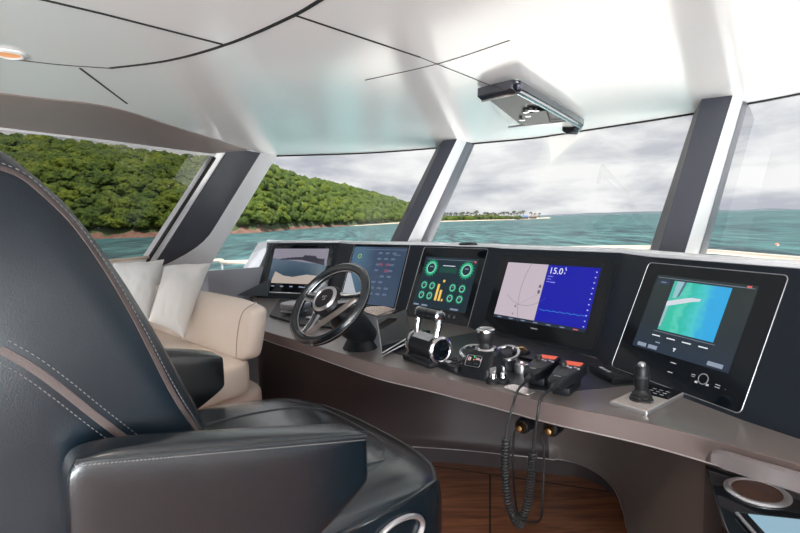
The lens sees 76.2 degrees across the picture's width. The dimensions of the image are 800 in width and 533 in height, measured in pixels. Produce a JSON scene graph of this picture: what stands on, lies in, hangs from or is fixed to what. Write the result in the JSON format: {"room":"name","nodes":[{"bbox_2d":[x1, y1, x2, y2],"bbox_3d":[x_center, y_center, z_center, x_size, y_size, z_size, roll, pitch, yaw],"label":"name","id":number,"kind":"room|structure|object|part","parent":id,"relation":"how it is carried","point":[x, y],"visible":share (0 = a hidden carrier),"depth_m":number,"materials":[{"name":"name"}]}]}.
{"room":"control cabin","nodes":[
{"label":"control cabin","id":0,"kind":"room"},
{"bbox_2d":[111,259,146,264],"bbox_3d":[-3.270,0.832,0.707,0.120,1.172,6.500,1,6,28],"label":"wall","id":1,"kind":"structure","parent":0,"point":[143,260],"depth_m":3.35,"materials":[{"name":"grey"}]},
{"bbox_2d":[157,150,259,265],"bbox_3d":[-1.434,-0.452,3.839,0.928,0.870,0.182,-6,7,-40],"label":"trim","id":2,"kind":"structure","parent":1,"relation":"attached to","point":[224,182],"depth_m":3.82,"materials":[{"name":"grey"}]},
{"bbox_2d":[200,267,262,383],"bbox_3d":[0.839,0.619,2.482,6.003,0.990,1.629,4,7,44],"label":"wall","id":3,"kind":"structure","parent":0,"point":[230,282],"depth_m":4.17,"materials":[{"name":"grey"}]},
{"bbox_2d":[0,127,799,283],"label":"window","id":4,"kind":"structure","parent":3,"relation":"in","point":[126,197],"depth_m":3.25,"materials":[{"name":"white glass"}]},
{"bbox_3d":[-0.067,0.297,4.710,7.090,0.744,2.948,-1,5,0],"label":"bow rail","id":5,"kind":"part","parent":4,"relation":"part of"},
{"bbox_2d":[391,139,456,241],"bbox_3d":[0.161,-0.532,3.862,0.579,0.800,0.438,-4,6,-24],"label":"trim","id":6,"kind":"structure","parent":3,"relation":"attached to","point":[416,205],"depth_m":3.69,"materials":[{"name":"grey"}]},
{"bbox_2d":[489,474,490,532],"bbox_3d":[0.377,1.198,2.139,0.009,0.002,1.329,0,5,10],"label":"trim","id":7,"kind":"structure","parent":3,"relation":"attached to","point":[489,474],"depth_m":2.50,"materials":[{"name":"black"}]},
{"bbox_2d":[434,466,608,491],"bbox_3d":[0.080,1.132,2.935,2.608,0.002,0.008,0,6,20],"label":"trim","id":8,"kind":"structure","parent":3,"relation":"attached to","point":[434,466],"depth_m":2.72,"materials":[{"name":"black"}]},
{"bbox_2d":[408,95,799,253],"bbox_3d":[1.042,-0.351,2.436,1.852,0.940,5.866,-6,7,-41],"label":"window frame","id":9,"kind":"structure","parent":3,"relation":"in","point":[558,145],"depth_m":2.50,"materials":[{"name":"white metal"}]},
{"bbox_2d":[0,0,799,154],"bbox_3d":[-1.442,-0.622,0.420,8.253,0.090,7.958,-1,5,0],"label":"ceiling","id":10,"kind":"structure","parent":0,"point":[295,86],"depth_m":1.85,"materials":[{"name":"white paint"}]},
{"bbox_2d":[0,48,27,59],"bbox_3d":[-1.276,-0.690,1.661,0.104,0.009,0.104,-1,5,0],"label":"recessed light","id":11,"kind":"object","parent":10,"relation":"in","point":[10,54],"visible":1,"depth_m":1.66,"materials":[{"name":"white plastic"}]},
{"bbox_3d":[-1.276,-0.690,1.661,0.072,0.008,0.072,-1,5,0],"label":"bulb","id":12,"kind":"part","parent":11,"relation":"part of","materials":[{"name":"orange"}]},
{"bbox_2d":[2,58,109,68],"bbox_3d":[-1.260,-0.703,1.741,0.470,0.003,0.027,-4,6,-29],"label":"trim","id":13,"kind":"structure","parent":10,"relation":"attached to","point":[2,58],"depth_m":1.80,"materials":[{"name":"black"}]},
{"bbox_2d":[79,68,127,103],"bbox_3d":[-1.214,-0.738,2.110,0.008,0.003,0.565,-3,5,-13],"label":"trim","id":14,"kind":"structure","parent":10,"relation":"attached to","point":[81,69],"depth_m":2.05,"materials":[{"name":"black"}]},
{"bbox_2d":[0,93,249,153],"bbox_3d":[-3.008,-0.595,0.876,1.083,0.170,7.241,2,7,36],"label":"trim","id":15,"kind":"structure","parent":10,"relation":"attached to","point":[20,113],"depth_m":2.67,"materials":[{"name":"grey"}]},
{"bbox_2d":[41,0,221,44],"bbox_3d":[-0.745,-0.686,1.433,0.017,0.003,0.526,4,7,43],"label":"trim","id":16,"kind":"structure","parent":10,"relation":"attached to","point":[50,1],"depth_m":1.42,"materials":[{"name":"black"}]},
{"bbox_2d":[109,0,323,68],"bbox_3d":[-0.566,-0.705,1.583,1.097,0.003,0.105,2,6,33],"label":"trim","id":17,"kind":"structure","parent":10,"relation":"attached to","point":[316,2],"depth_m":1.58,"materials":[{"name":"black"}]},
{"bbox_2d":[296,16,419,57],"bbox_3d":[-0.110,-0.718,1.608,0.007,0.003,0.536,3,7,42],"label":"trim","id":18,"kind":"structure","parent":10,"relation":"attached to","point":[296,16],"depth_m":1.57,"materials":[{"name":"black"}]},
{"bbox_2d":[367,40,509,79],"bbox_3d":[0.118,-0.749,1.882,0.660,0.003,0.037,3,7,41],"label":"trim","id":19,"kind":"structure","parent":10,"relation":"attached to","point":[508,40],"depth_m":1.86,"materials":[{"name":"black"}]},
{"bbox_2d":[420,57,488,84],"bbox_3d":[0.231,-0.764,2.008,0.001,0.003,0.519,3,7,38],"label":"trim","id":20,"kind":"structure","parent":10,"relation":"attached to","point":[420,57],"depth_m":1.98,"materials":[{"name":"black"}]},
{"bbox_2d":[477,79,583,134],"bbox_3d":[0.678,-0.807,2.733,0.390,0.065,1.314,2,6,33],"label":"console","id":21,"kind":"object","parent":10,"relation":"attached to","point":[520,104],"visible":1,"depth_m":2.52,"materials":[{"name":"white"}]},
{"bbox_3d":[0.669,-0.806,2.607,0.262,0.012,0.870,1,6,25],"label":"recess panel","id":22,"kind":"part","parent":21,"relation":"part of","materials":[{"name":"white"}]},
{"bbox_3d":[0.652,-0.780,2.537,0.036,0.017,0.036,-1,5,0],"label":"reading knob","id":23,"kind":"part","parent":21,"relation":"part of","materials":[{"name":"silver metal"}]},
{"bbox_3d":[0.670,-0.829,2.737,0.377,0.022,1.239,2,6,33],"label":"plate","id":24,"kind":"part","parent":21,"relation":"part of","materials":[{"name":"white metal"}]},
{"bbox_2d":[276,93,799,156],"bbox_3d":[1.246,-0.836,2.555,1.216,0.014,5.857,-6,7,-40],"label":"trim","id":25,"kind":"structure","parent":10,"relation":"attached to","point":[786,96],"depth_m":3.65,"materials":[{"name":"black"}]},
{"bbox_2d":[258,384,627,532],"bbox_3d":[0.033,1.368,0.729,8.000,0.060,9.000,-1,5,0],"label":"floor","id":26,"kind":"structure","parent":0,"point":[464,494],"depth_m":2.49,"materials":[{"name":"brown wood"}]},
{"bbox_2d":[150,284,266,409],"bbox_3d":[-1.761,0.698,2.638,1.637,1.010,1.750,4,7,44],"label":"sofa","id":27,"kind":"object","parent":26,"relation":"on","point":[232,328],"visible":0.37,"depth_m":2.63,"materials":[{"name":"beige leather"}]},
{"bbox_2d":[113,259,163,322],"bbox_3d":[-1.539,0.162,2.931,0.234,0.370,0.389,-1,5,0],"label":"cushion","id":28,"kind":"object","parent":27,"relation":"on","point":[141,278],"visible":0.56,"depth_m":2.90,"materials":[{"name":"white fabric"}]},
{"bbox_3d":[-2.099,0.323,2.928,0.200,0.300,1.750,4,7,44],"label":"backrest","id":29,"kind":"part","parent":27,"relation":"part of","materials":[{"name":"beige leather"}]},
{"bbox_2d":[149,263,209,338],"bbox_3d":[-1.245,0.190,2.861,0.232,0.393,0.406,-1,5,0],"label":"cushion","id":30,"kind":"object","parent":27,"relation":"on","point":[179,288],"visible":1,"depth_m":2.77,"materials":[{"name":"white fabric"}]},
{"bbox_2d":[153,329,249,407],"bbox_3d":[-1.732,0.568,2.650,1.623,0.228,1.343,4,7,44],"label":"seat cushion","id":31,"kind":"object","parent":27,"relation":"on","point":[236,366],"depth_m":2.55,"materials":[{"name":"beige leather"}]},
{"bbox_3d":[-1.165,0.308,2.990,1.282,0.315,0.181,4,7,44],"label":"backrest","id":32,"kind":"part","parent":27,"relation":"part of","materials":[{"name":"beige leather"}]},
{"bbox_2d":[0,151,441,532],"bbox_3d":[-0.605,0.481,1.362,1.330,1.620,1.019,-6,7,-39],"label":"chair","id":33,"kind":"object","parent":26,"relation":"on","point":[103,429],"visible":1,"depth_m":0.90,"materials":[{"name":"black leather"}]},
{"bbox_3d":[-0.829,0.281,1.148,0.745,1.170,0.770,-6,7,-39],"label":"backrest","id":34,"kind":"part","parent":33,"relation":"part of","materials":[{"name":"black leather"}]},
{"bbox_3d":[-0.884,0.486,1.712,0.571,0.528,0.126,-6,7,-39],"label":"armrest","id":35,"kind":"part","parent":33,"relation":"part of","materials":[{"name":"black leather"}]},
{"bbox_3d":[-0.312,0.537,1.010,0.571,0.528,0.091,-6,7,-39],"label":"armrest","id":36,"kind":"part","parent":33,"relation":"part of","materials":[{"name":"black leather"}]},
{"bbox_2d":[198,399,383,472],"bbox_3d":[-0.461,0.552,1.467,0.805,0.152,0.730,-6,7,-39],"label":"seat cushion","id":37,"kind":"object","parent":33,"relation":"on","point":[269,412],"depth_m":1.62,"materials":[{"name":"black leather"}]},
{"bbox_3d":[-0.466,0.671,1.472,1.005,0.315,0.910,-6,7,-39],"label":"seat","id":38,"kind":"part","parent":33,"relation":"part of","materials":[{"name":"black leather"}]},
{"bbox_2d":[257,340,799,532],"bbox_3d":[0.489,0.773,2.582,2.825,0.759,1.226,4,7,44],"label":"console","id":39,"kind":"object","parent":26,"relation":"on","point":[656,490],"visible":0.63,"depth_m":2.77,"materials":[{"name":"grey"}]},
{"bbox_3d":[-0.061,0.709,2.820,1.706,0.648,0.434,0,6,16],"label":"panel","id":40,"kind":"part","parent":39,"relation":"part of","materials":[{"name":"grey"}]},
{"bbox_2d":[249,296,799,492],"bbox_3d":[0.081,0.397,2.608,0.916,0.076,4.559,-6,7,-42],"label":"countertop","id":41,"kind":"structure","parent":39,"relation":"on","point":[684,427],"depth_m":1.60,"materials":[{"name":"brown paint"}]},
{"bbox_2d":[269,299,333,328],"bbox_3d":[-0.612,0.265,3.417,0.500,0.092,1.209,-2,5,-7],"label":"console","id":42,"kind":"object","parent":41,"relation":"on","point":[283,309],"visible":0.39,"depth_m":3.28,"materials":[{"name":"black plastic"}]},
{"bbox_3d":[-0.686,0.292,3.300,0.150,0.020,0.090,1,6,29],"label":"lever","id":43,"kind":"part","parent":42,"relation":"part of","materials":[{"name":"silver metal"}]},
{"bbox_2d":[329,303,377,351],"bbox_3d":[-0.225,0.272,2.404,0.170,0.246,0.262,4,7,44],"label":"column","id":44,"kind":"structure","parent":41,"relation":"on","point":[360,337],"depth_m":2.37,"materials":[{"name":"black plastic"}]},
{"bbox_2d":[290,263,370,345],"bbox_3d":[-0.317,0.164,2.294,0.441,0.340,0.303,4,7,43],"label":"steering wheel","id":45,"kind":"object","parent":44,"relation":"attached to","point":[328,303],"visible":1,"depth_m":2.24,"materials":[{"name":"black leather"}]},
{"bbox_2d":[376,309,429,355],"bbox_3d":[0.017,0.332,2.502,0.271,0.168,0.464,-1,5,0],"label":"panel","id":46,"kind":"object","parent":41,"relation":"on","point":[393,330],"visible":0.66,"depth_m":2.49,"materials":[{"name":"black plastic"}]},
{"bbox_2d":[363,306,396,316],"bbox_3d":[-0.101,0.226,2.581,0.210,0.058,0.032,-5,6,-32],"label":"stalk","id":47,"kind":"object","parent":46,"relation":"attached to","point":[377,311],"visible":0.84,"depth_m":2.57,"materials":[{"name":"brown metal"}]},
{"bbox_3d":[-0.096,0.331,2.449,0.224,0.100,0.206,3,7,42],"label":"edge trim","id":48,"kind":"part","parent":46,"relation":"part of","materials":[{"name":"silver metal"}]},
{"bbox_3d":[-0.009,0.373,2.348,0.006,0.040,0.207,4,7,45],"label":"trim","id":49,"kind":"part","parent":46,"relation":"part of","materials":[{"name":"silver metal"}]},
{"bbox_2d":[393,332,633,391],"bbox_3d":[0.500,0.386,2.169,0.673,0.048,1.050,-5,6,-35],"label":"control plate","id":50,"kind":"object","parent":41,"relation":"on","point":[590,381],"depth_m":2.23,"materials":[{"name":"grey plastic"}]},
{"bbox_2d":[403,306,456,368],"bbox_3d":[0.126,0.293,2.185,0.150,0.228,0.203,-5,6,-33],"label":"lever","id":51,"kind":"object","parent":50,"relation":"on","point":[428,350],"visible":0.98,"depth_m":2.12,"materials":[{"name":"black plastic"},{"name":"chrome"}]},
{"bbox_3d":[0.078,0.255,2.234,0.033,0.107,0.048,2,6,33],"label":"lever arm","id":52,"kind":"part","parent":51,"relation":"part of","materials":[{"name":"silver metal"}]},
{"bbox_3d":[0.116,0.296,2.180,0.073,0.018,0.122,-5,6,-33],"label":"plate","id":53,"kind":"part","parent":51,"relation":"part of","materials":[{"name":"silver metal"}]},
{"bbox_3d":[0.155,0.263,2.118,0.047,0.105,0.029,-5,6,-33],"label":"lever arm","id":54,"kind":"part","parent":51,"relation":"part of","materials":[{"name":"silver metal"}]},
{"bbox_2d":[440,359,461,371],"bbox_3d":[0.229,0.401,2.078,0.100,0.027,0.110,-5,6,-33],"label":"keypad","id":55,"kind":"object","parent":50,"relation":"on","point":[454,365],"visible":0.77,"depth_m":2.06,"materials":[{"name":"black plastic"}]},
{"bbox_2d":[459,326,520,380],"bbox_3d":[0.334,0.327,2.025,0.241,0.179,0.241,2,7,36],"label":"joystick","id":56,"kind":"object","parent":50,"relation":"on","point":[477,362],"visible":1,"depth_m":1.96,"materials":[{"name":"black plastic"}]},
{"bbox_3d":[0.419,0.378,2.041,0.086,0.069,0.086,2,7,36],"label":"knob","id":57,"kind":"part","parent":56,"relation":"part of","materials":[{"name":"black plastic"}]},
{"bbox_2d":[486,367,499,384],"bbox_3d":[0.343,0.401,1.880,0.052,0.059,0.052,-1,5,0],"label":"switch","id":58,"kind":"object","parent":50,"relation":"on","point":[492,380],"visible":1,"depth_m":1.87,"materials":[{"name":"silver plastic"}]},
{"bbox_2d":[497,365,509,383],"bbox_3d":[0.381,0.399,1.889,0.052,0.059,0.052,-1,5,0],"label":"switch","id":59,"kind":"object","parent":50,"relation":"on","point":[503,379],"visible":0.97,"depth_m":1.88,"materials":[{"name":"silver plastic"}]},
{"bbox_3d":[0.534,0.372,2.252,0.080,0.038,0.080,-1,5,0],"label":"ignition dial","id":60,"kind":"part","parent":50,"relation":"part of","materials":[{"name":"silver metal"}]},
{"bbox_2d":[514,361,528,373],"bbox_3d":[0.478,0.397,1.999,0.060,0.038,0.060,-1,5,0],"label":"switch","id":61,"kind":"object","parent":50,"relation":"on","point":[519,367],"visible":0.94,"depth_m":1.98,"materials":[{"name":"silver metal"}]},
{"bbox_2d":[519,351,552,360],"bbox_3d":[0.585,0.389,2.193,0.120,0.010,0.100,-6,7,-38],"label":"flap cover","id":62,"kind":"object","parent":50,"relation":"on","point":[531,356],"visible":0.56,"depth_m":2.19,"materials":[{"name":"black plastic"}]},
{"bbox_2d":[528,376,548,385],"bbox_3d":[0.528,0.410,1.896,0.060,0.028,0.130,2,6,34],"label":"cradle","id":63,"kind":"object","parent":50,"relation":"on","point":[542,382],"visible":0.33,"depth_m":1.84,"materials":[{"name":"black plastic"}]},
{"bbox_2d":[523,354,560,381],"bbox_3d":[0.510,0.369,1.867,0.084,0.063,0.265,2,6,34],"label":"handset","id":64,"kind":"object","parent":63,"relation":"on","point":[542,366],"visible":0.96,"depth_m":1.84,"materials":[{"name":"black plastic"}]},
{"bbox_2d":[500,380,526,528],"bbox_3d":[0.409,0.608,1.770,0.072,0.464,0.472,0,6,17],"label":"coiled cord","id":65,"kind":"object","parent":64,"relation":"hanging from","point":[505,477],"visible":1,"depth_m":1.57,"materials":[{"name":"black plastic"}]},
{"bbox_2d":[527,362,546,368],"bbox_3d":[0.496,0.358,1.846,0.052,0.002,0.067,2,6,34],"label":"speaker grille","id":66,"kind":"object","parent":64,"relation":"attached to","point":[533,365],"depth_m":1.84,"materials":[{"name":"black plastic"}]},
{"bbox_3d":[0.522,0.342,1.919,0.026,0.019,0.026,2,6,34],"label":"knob","id":67,"kind":"part","parent":64,"relation":"part of","materials":[{"name":"grey plastic"}]},
{"bbox_2d":[552,380,580,395],"bbox_3d":[0.584,0.419,1.787,0.060,0.028,0.130,2,7,36],"label":"cradle","id":68,"kind":"object","parent":50,"relation":"on","point":[568,391],"visible":0.48,"depth_m":1.74,"materials":[{"name":"black plastic"}]},
{"bbox_2d":[547,360,586,390],"bbox_3d":[0.565,0.372,1.758,0.084,0.063,0.268,2,7,36],"label":"handset","id":69,"kind":"object","parent":68,"relation":"on","point":[566,374],"visible":1,"depth_m":1.74,"materials":[{"name":"black plastic"}]},
{"bbox_2d":[517,388,551,523],"bbox_3d":[0.474,0.641,1.722,0.087,0.528,0.390,1,6,28],"label":"coiled cord","id":70,"kind":"object","parent":69,"relation":"hanging from","point":[526,503],"visible":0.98,"depth_m":1.58,"materials":[{"name":"black rubber"}]},
{"bbox_2d":[551,369,571,376],"bbox_3d":[0.550,0.362,1.736,0.052,0.002,0.068,2,7,36],"label":"radio handset","id":71,"kind":"object","parent":69,"relation":"attached to","point":[557,372],"depth_m":1.73,"materials":[{"name":"black plastic"}]},
{"bbox_3d":[0.578,0.345,1.810,0.026,0.019,0.026,2,7,36],"label":"knob","id":72,"kind":"part","parent":69,"relation":"part of","materials":[{"name":"grey plastic"}]},
{"bbox_2d":[589,364,632,383],"bbox_3d":[0.790,0.403,1.918,0.085,0.026,0.170,-2,5,-8],"label":"keypad","id":73,"kind":"object","parent":50,"relation":"on","point":[607,372],"visible":1,"depth_m":1.89,"materials":[{"name":"black plastic"}]},
{"bbox_2d":[238,240,799,438],"bbox_3d":[0.317,0.112,2.838,1.087,0.458,4.946,-5,7,-37],"label":"dashboard","id":74,"kind":"object","parent":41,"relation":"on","point":[772,402],"visible":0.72,"depth_m":2.05,"materials":[{"name":"black plastic"}]},
{"bbox_2d":[262,245,334,294],"bbox_3d":[-0.821,0.031,4.139,0.633,0.402,0.217,1,6,24],"label":"chartplotter","id":75,"kind":"object","parent":74,"relation":"attached to","point":[291,268],"visible":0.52,"depth_m":4.12,"materials":[{"name":"glass"}]},
{"bbox_3d":[-0.859,0.211,4.060,0.520,0.008,0.001,1,-19,24],"label":"trim","id":76,"kind":"part","parent":75,"relation":"part of","materials":[{"name":"silver metal"}]},
{"bbox_2d":[271,271,321,284],"bbox_3d":[-0.829,0.090,4.091,0.497,0.100,0.003,1,-19,24],"label":"picture","id":77,"kind":"object","parent":75,"relation":"on","point":[277,277],"depth_m":4.10},
{"bbox_2d":[342,244,409,308],"bbox_3d":[-0.170,0.062,3.552,0.516,0.434,0.231,3,7,38],"label":"chartplotter","id":78,"kind":"object","parent":74,"relation":"attached to","point":[384,265],"visible":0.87,"depth_m":3.49,"materials":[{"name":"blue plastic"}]},
{"bbox_2d":[406,247,487,326],"bbox_3d":[0.285,0.118,3.114,0.241,0.458,0.529,-6,7,-42],"label":"display screen","id":79,"kind":"object","parent":74,"relation":"attached to","point":[447,280],"visible":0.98,"depth_m":3.08,"materials":[{"name":"black glass"}]},
{"bbox_2d":[459,242,476,244],"bbox_3d":[0.394,-0.133,2.954,0.120,0.017,0.060,3,7,38],"label":"sensor","id":80,"kind":"object","parent":74,"relation":"on","point":[461,243],"visible":1,"depth_m":2.93,"materials":[{"name":"black plastic"}]},
{"bbox_2d":[482,254,615,351],"bbox_3d":[0.719,0.158,2.515,0.220,0.410,0.654,-6,7,-38],"label":"chartplotter","id":81,"kind":"object","parent":74,"relation":"attached to","point":[561,301],"visible":0.85,"depth_m":2.46,"materials":[{"name":"black glass"}]},
{"bbox_2d":[612,262,787,412],"bbox_3d":[1.019,0.218,1.776,0.226,0.423,0.538,-3,6,-19],"label":"chartplotter","id":82,"kind":"object","parent":74,"relation":"attached to","point":[702,333],"visible":0.95,"depth_m":1.71,"materials":[{"name":"black plastic"}]},
{"bbox_2d":[658,281,731,341],"bbox_3d":[1.018,0.150,1.774,0.002,0.190,0.227,22,-3,-19],"label":"picture","id":83,"kind":"object","parent":82,"relation":"attached to","point":[701,320],"depth_m":1.75},
{"bbox_2d":[504,384,535,394],"bbox_3d":[0.421,0.432,1.791,0.055,0.004,0.110,-6,7,-38],"label":"cover plate","id":84,"kind":"object","parent":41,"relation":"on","point":[513,387],"visible":1,"depth_m":1.78,"materials":[{"name":"white metal"}]},
{"bbox_2d":[610,362,683,414],"bbox_3d":[0.813,0.370,1.665,0.268,0.137,0.124,-5,7,-38],"label":"joystick","id":85,"kind":"object","parent":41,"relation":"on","point":[646,398],"visible":0.98,"depth_m":1.62,"materials":[{"name":"black plastic"}]},
{"bbox_3d":[0.814,0.425,1.670,0.260,0.002,0.116,-5,7,-38],"label":"plate","id":86,"kind":"part","parent":85,"relation":"part of","materials":[{"name":"silver metal"}]},
{"bbox_3d":[0.815,0.432,1.671,0.268,0.012,0.124,-5,7,-38],"label":"plate","id":87,"kind":"part","parent":85,"relation":"part of","materials":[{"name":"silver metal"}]},
{"bbox_2d":[703,465,799,532],"bbox_3d":[0.892,0.864,1.038,0.410,0.606,0.630,1,6,24],"label":"console","id":88,"kind":"object","parent":41,"relation":"attached to","point":[725,494],"visible":0.93,"depth_m":1.21,"materials":[{"name":"black plastic"},{"name":"silver metal"},{"name":"glass"}]},
{"bbox_2d":[723,477,792,507],"bbox_3d":[0.865,0.544,1.235,0.138,0.005,0.138,-1,5,0],"label":"cup holder","id":89,"kind":"object","parent":88,"relation":"on","point":[745,492],"depth_m":1.22,"materials":[{"name":"silver metal"}]},
{"bbox_2d":[735,512,799,532],"bbox_3d":[0.871,0.560,1.009,0.300,0.008,0.200,0,5,14],"label":"tablet","id":90,"kind":"object","parent":88,"relation":"on","point":[756,523],"visible":1,"depth_m":1.09,"materials":[{"name":"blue glass"}]},
{"bbox_2d":[515,416,534,433],"bbox_3d":[0.500,0.634,2.046,0.060,0.066,0.150,2,6,32],"label":"socket","id":91,"kind":"object","parent":39,"relation":"attached to","point":[523,425],"visible":0.84,"depth_m":2.01,"materials":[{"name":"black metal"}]},
{"bbox_2d":[543,423,563,436],"bbox_3d":[0.584,0.613,1.944,0.060,0.066,0.150,2,6,32],"label":"socket","id":92,"kind":"object","parent":39,"relation":"attached to","point":[550,430],"visible":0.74,"depth_m":1.90,"materials":[{"name":"gold metal"}]},
{"bbox_3d":[0.963,0.760,1.992,0.344,0.648,1.586,-2,5,-5],"label":"pedestal panel","id":93,"kind":"part","parent":39,"relation":"part of","materials":[{"name":"grey"}]},
{"label":"outside","id":94,"kind":"structure","parent":0,"visible":0},
{"bbox_2d":[538,208,799,215],"bbox_3d":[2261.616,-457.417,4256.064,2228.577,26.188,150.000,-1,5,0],"label":"ground","id":95,"kind":"structure","parent":94,"point":[762,209],"depth_m":4182.16,"materials":[{"name":"grey"}]},
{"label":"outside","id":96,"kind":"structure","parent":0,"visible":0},
{"bbox_2d":[232,190,446,230],"bbox_3d":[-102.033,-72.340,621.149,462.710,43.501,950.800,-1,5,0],"label":"ground","id":97,"kind":"structure","parent":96,"point":[253,226],"depth_m":286.27,"materials":[{"name":"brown soil"}]},
{"bbox_2d":[244,210,261,220],"bbox_3d":[-61.792,-20.924,209.675,10.581,4.619,10.062,3,1,12],"label":"broadleaf tree","id":98,"kind":"object","parent":97,"relation":"on","point":[252,215],"visible":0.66,"depth_m":206.50,"materials":[{"name":"green plant"}]},
{"bbox_2d":[253,201,269,211],"bbox_3d":[-60.413,-25.158,217.236,9.346,5.855,8.888,12,15,17],"label":"broadleaf tree","id":99,"kind":"object","parent":97,"relation":"on","point":[260,205],"visible":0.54,"depth_m":214.77,"materials":[{"name":"green plant"}]},
{"bbox_2d":[256,210,273,224],"bbox_3d":[-58.486,-20.823,216.048,10.015,6.503,9.921,-7,8,-17],"label":"broadleaf tree","id":100,"kind":"object","parent":97,"relation":"on","point":[269,217],"visible":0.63,"depth_m":213.99,"materials":[{"name":"green plant"}]},
{"bbox_2d":[277,202,287,212],"bbox_3d":[-60.522,-28.901,252.629,10.120,6.265,10.025,7,13,-14],"label":"broadleaf tree","id":101,"kind":"object","parent":97,"relation":"on","point":[284,208],"visible":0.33,"depth_m":251.00,"materials":[{"name":"green plant"}]},
{"bbox_2d":[278,212,290,223],"bbox_3d":[-58.928,-23.868,250.258,10.323,6.225,9.201,-8,0,23],"label":"broadleaf tree","id":102,"kind":"object","parent":97,"relation":"on","point":[286,218],"visible":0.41,"depth_m":248.08,"materials":[{"name":"green plant"}]},
{"bbox_2d":[230,224,353,233],"bbox_3d":[-106.679,-29.661,357.689,208.040,7.149,421.880,-1,5,0],"label":"rocks","id":103,"kind":"object","parent":97,"relation":"on","point":[243,229],"visible":0.11,"depth_m":225.55},
{"bbox_2d":[236,164,443,225],"bbox_3d":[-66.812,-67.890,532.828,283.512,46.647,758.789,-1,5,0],"label":"forest canopy","id":104,"kind":"object","parent":97,"relation":"on","point":[344,203],"visible":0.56,"depth_m":345.10,"materials":[{"name":"green plant"}]},
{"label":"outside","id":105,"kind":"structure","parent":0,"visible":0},
{"bbox_2d":[354,217,549,225],"bbox_3d":[106.568,-56.333,618.348,309.385,1.400,537.333,-1,5,0],"label":"sand beach","id":106,"kind":"structure","parent":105,"point":[542,217],"depth_m":611.24,"materials":[{"name":"beige sand"}]},
{"bbox_2d":[441,214,521,220],"bbox_3d":[83.418,-61.760,662.111,158.688,11.093,60.120,-1,5,0],"label":"scrub","id":107,"kind":"object","parent":106,"relation":"on","point":[455,217],"visible":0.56,"depth_m":638.08,"materials":[{"name":"green plant"}]},
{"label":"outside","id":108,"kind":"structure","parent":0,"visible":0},
{"bbox_2d":[208,210,799,269],"bbox_3d":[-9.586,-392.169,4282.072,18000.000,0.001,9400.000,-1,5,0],"label":"sea water","id":109,"kind":"structure","parent":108,"point":[744,231],"depth_m":123.53,"materials":[{"name":"teal liquid"}]}
]}

